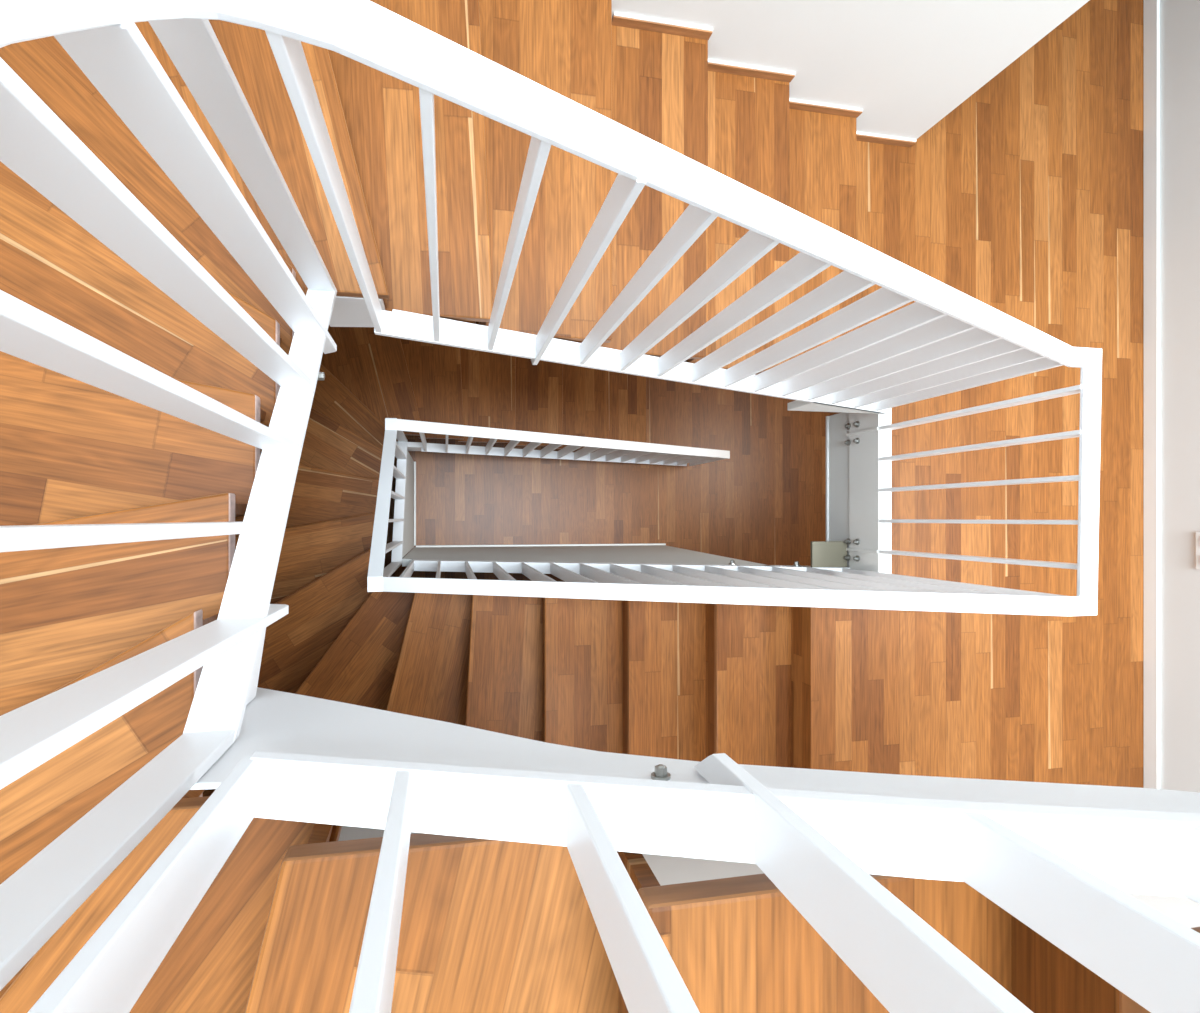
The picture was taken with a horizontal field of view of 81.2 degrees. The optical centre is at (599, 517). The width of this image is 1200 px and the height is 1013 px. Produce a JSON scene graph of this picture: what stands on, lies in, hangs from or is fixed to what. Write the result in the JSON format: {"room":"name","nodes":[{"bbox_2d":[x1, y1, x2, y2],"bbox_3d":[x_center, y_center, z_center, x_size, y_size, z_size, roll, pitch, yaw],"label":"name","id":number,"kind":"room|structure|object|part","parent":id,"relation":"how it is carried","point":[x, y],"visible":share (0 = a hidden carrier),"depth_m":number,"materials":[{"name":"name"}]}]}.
{"room":"stairwell","nodes":[
{"label":"stairwell","id":0,"kind":"room"},
{"bbox_2d":[402,451,413,557],"bbox_3d":[-1.205,-0.097,4.349,0.038,1.386,0.610,0,90,-12],"label":"wall","id":1,"kind":"structure","parent":0,"point":[408,541],"depth_m":4.38,"materials":[{"name":"paint"}]},
{"bbox_2d":[414,462,415,545],"bbox_3d":[-1.323,-0.103,5.007,0.012,0.050,0.598,0,90,-12],"label":"baseboard","id":2,"kind":"structure","parent":1,"relation":"attached to","point":[414,462],"depth_m":4.98,"materials":[{"name":"wood"}]},
{"bbox_2d":[402,545,769,565],"bbox_3d":[-0.159,0.230,4.062,1.875,2.400,0.038,0,90,-12],"label":"stair stringer","id":3,"kind":"structure","parent":0,"point":[635,553],"depth_m":3.93,"materials":[{"name":"paint"}]},
{"bbox_2d":[416,543,665,546],"bbox_3d":[-0.407,0.203,5.210,1.863,0.050,0.013,0,90,-12],"label":"baseboard","id":4,"kind":"structure","parent":3,"relation":"attached to","point":[641,543],"depth_m":5.19,"materials":[{"name":"wood"}]},
{"bbox_2d":[826,412,848,567],"bbox_3d":[1.053,-0.096,3.031,0.058,0.185,0.712,0,90,-12],"label":"trim","id":5,"kind":"structure","parent":3,"relation":"attached to","point":[837,452],"depth_m":3.03,"materials":[{"name":"paint"}]},
{"bbox_2d":[384,373,837,581],"bbox_3d":[0.476,-0.950,5.483,6.100,0.100,4.700,0,90,-12],"label":"floor","id":6,"kind":"structure","parent":0,"point":[765,503],"depth_m":5.44,"materials":[{"name":"brown wood"}]},
{"bbox_2d":[203,320,846,796],"bbox_3d":[-0.634,-0.099,3.788,2.999,2.729,2.751,0,90,-12],"label":"staircase","id":7,"kind":"structure","parent":6,"relation":"on","point":[672,680],"depth_m":3.14,"materials":[{"name":"brown wood"}]},
{"bbox_2d":[367,418,1068,615],"bbox_3d":[0.062,-0.100,3.450,2.147,3.629,0.720,0,90,-12],"label":"stair railing","id":8,"kind":"object","parent":7,"relation":"on","point":[824,587],"visible":1,"depth_m":2.55,"materials":[{"name":"white paint"}]},
{"bbox_3d":[-1.096,-0.112,3.834,0.052,0.579,0.696,0,90,-12],"label":"rail","id":9,"kind":"part","parent":8,"relation":"part of","materials":[{"name":"white paint"}]},
{"bbox_3d":[-0.203,-0.428,4.828,1.970,0.824,0.052,0,90,-12],"label":"rail","id":10,"kind":"part","parent":8,"relation":"part of","materials":[{"name":"white paint"}]},
{"bbox_3d":[0.058,0.234,3.193,1.814,0.949,0.052,0,90,-12],"label":"rail","id":11,"kind":"part","parent":8,"relation":"part of","materials":[{"name":"white paint"}]},
{"bbox_3d":[0.960,0.152,2.937,0.161,0.016,0.108,0,90,-12],"label":"bracket plate","id":12,"kind":"part","parent":7,"relation":"part of","materials":[{"name":"beige paint"}]},
{"bbox_2d":[844,347,1101,615],"bbox_3d":[1.173,-0.097,2.407,0.108,1.115,0.714,0,90,-12],"label":"landing railing","id":13,"kind":"object","parent":7,"relation":"on","point":[1089,360],"visible":0.98,"depth_m":1.87,"materials":[{"name":"white paint"}]},
{"bbox_3d":[1.292,-0.097,1.869,0.108,0.012,0.714,0,90,-12],"label":"handrail","id":14,"kind":"part","parent":13,"relation":"part of","materials":[{"name":"white paint"}]},
{"bbox_2d":[339,826,1199,927],"bbox_3d":[1.746,1.330,-0.023,6.000,11.200,0.100,0,90,-12],"label":"wall","id":15,"kind":"structure","parent":0,"point":[668,870],"depth_m":2.53,"materials":[{"name":"paint"}]},
{"bbox_2d":[612,0,1088,138],"bbox_3d":[0.280,-1.538,-0.348,3.197,11.200,0.120,0,90,-12],"label":"wall","id":16,"kind":"structure","parent":0,"point":[907,64],"depth_m":2.18,"materials":[{"name":"paint"}]},
{"bbox_2d":[791,0,1142,787],"bbox_3d":[1.548,-0.960,2.995,1.585,0.300,4.480,0,90,-12],"label":"floor","id":17,"kind":"structure","parent":0,"point":[1024,200],"depth_m":2.88,"materials":[{"name":"brown wood"}]},
{"bbox_2d":[0,0,1199,1012],"bbox_3d":[-0.021,-0.100,1.244,3.096,2.593,2.754,0,90,-12],"label":"staircase","id":18,"kind":"structure","parent":17,"relation":"on","point":[487,926],"depth_m":1.03,"materials":[{"name":"brown wood"}]},
{"bbox_2d":[0,0,1199,1012],"bbox_3d":[0.521,-0.103,0.855,1.921,3.364,0.728,0,90,-12],"label":"stair railing","id":19,"kind":"object","parent":18,"relation":"on","point":[1068,874],"visible":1,"depth_m":0.56,"materials":[{"name":"white paint"}]},
{"bbox_3d":[-0.485,-0.116,1.076,0.052,0.720,0.699,0,90,-12],"label":"rail","id":20,"kind":"part","parent":19,"relation":"part of","materials":[{"name":"white paint"}]},
{"bbox_3d":[0.611,-0.097,0.438,1.917,2.509,0.714,0,90,-12],"label":"handrail","id":21,"kind":"part","parent":19,"relation":"part of","materials":[{"name":"white paint"}]},
{"bbox_3d":[0.303,-0.428,2.110,1.804,0.819,0.052,0,90,-12],"label":"rail","id":22,"kind":"part","parent":19,"relation":"part of","materials":[{"name":"white paint"}]},
{"bbox_3d":[0.637,0.234,0.438,1.766,0.779,0.052,0,90,-12],"label":"rail","id":23,"kind":"part","parent":19,"relation":"part of","materials":[{"name":"white paint"}]},
{"bbox_3d":[0.187,-1.472,2.096,0.307,0.038,0.012,0,90,-12],"label":"skirting","id":24,"kind":"part","parent":18,"relation":"part of","materials":[{"name":"brown wood"}]},
{"bbox_3d":[0.490,-1.472,2.304,0.315,0.038,0.012,0,90,-12],"label":"skirting","id":25,"kind":"part","parent":18,"relation":"part of","materials":[{"name":"brown wood"}]},
{"bbox_3d":[0.794,-1.472,2.513,0.310,0.038,0.012,0,90,-12],"label":"skirting","id":26,"kind":"part","parent":18,"relation":"part of","materials":[{"name":"brown wood"}]},
{"bbox_3d":[1.088,-1.472,2.720,0.293,0.038,0.012,0,90,-12],"label":"skirting","id":27,"kind":"part","parent":18,"relation":"part of","materials":[{"name":"brown wood"}]},
{"bbox_2d":[849,408,890,573],"bbox_3d":[1.095,-0.096,2.841,0.058,0.204,0.712,0,90,-12],"label":"trim","id":28,"kind":"structure","parent":17,"relation":"attached to","point":[867,474],"depth_m":2.79,"materials":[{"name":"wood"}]},
{"bbox_2d":[1160,0,1199,791],"bbox_3d":[3.283,-0.960,-0.943,0.100,8.739,4.480,0,90,-12],"label":"wall","id":29,"kind":"structure","parent":0,"point":[1179,19],"depth_m":2.88,"materials":[{"name":"paint"}]},
{"bbox_2d":[1143,0,1159,788],"bbox_3d":[2.354,-0.960,2.988,0.014,0.062,4.480,0,90,-12],"label":"baseboard","id":30,"kind":"structure","parent":29,"relation":"attached to","point":[1151,8],"depth_m":2.98,"materials":[{"name":"wood"}]},
{"bbox_2d":[1196,532,1199,568],"bbox_3d":[2.402,0.130,2.768,0.014,0.088,0.150,0,90,-12],"label":"wall plate","id":31,"kind":"object","parent":29,"relation":"attached to","point":[1197,533],"visible":1,"depth_m":2.80,"materials":[{"name":"white plastic"}]}
]}

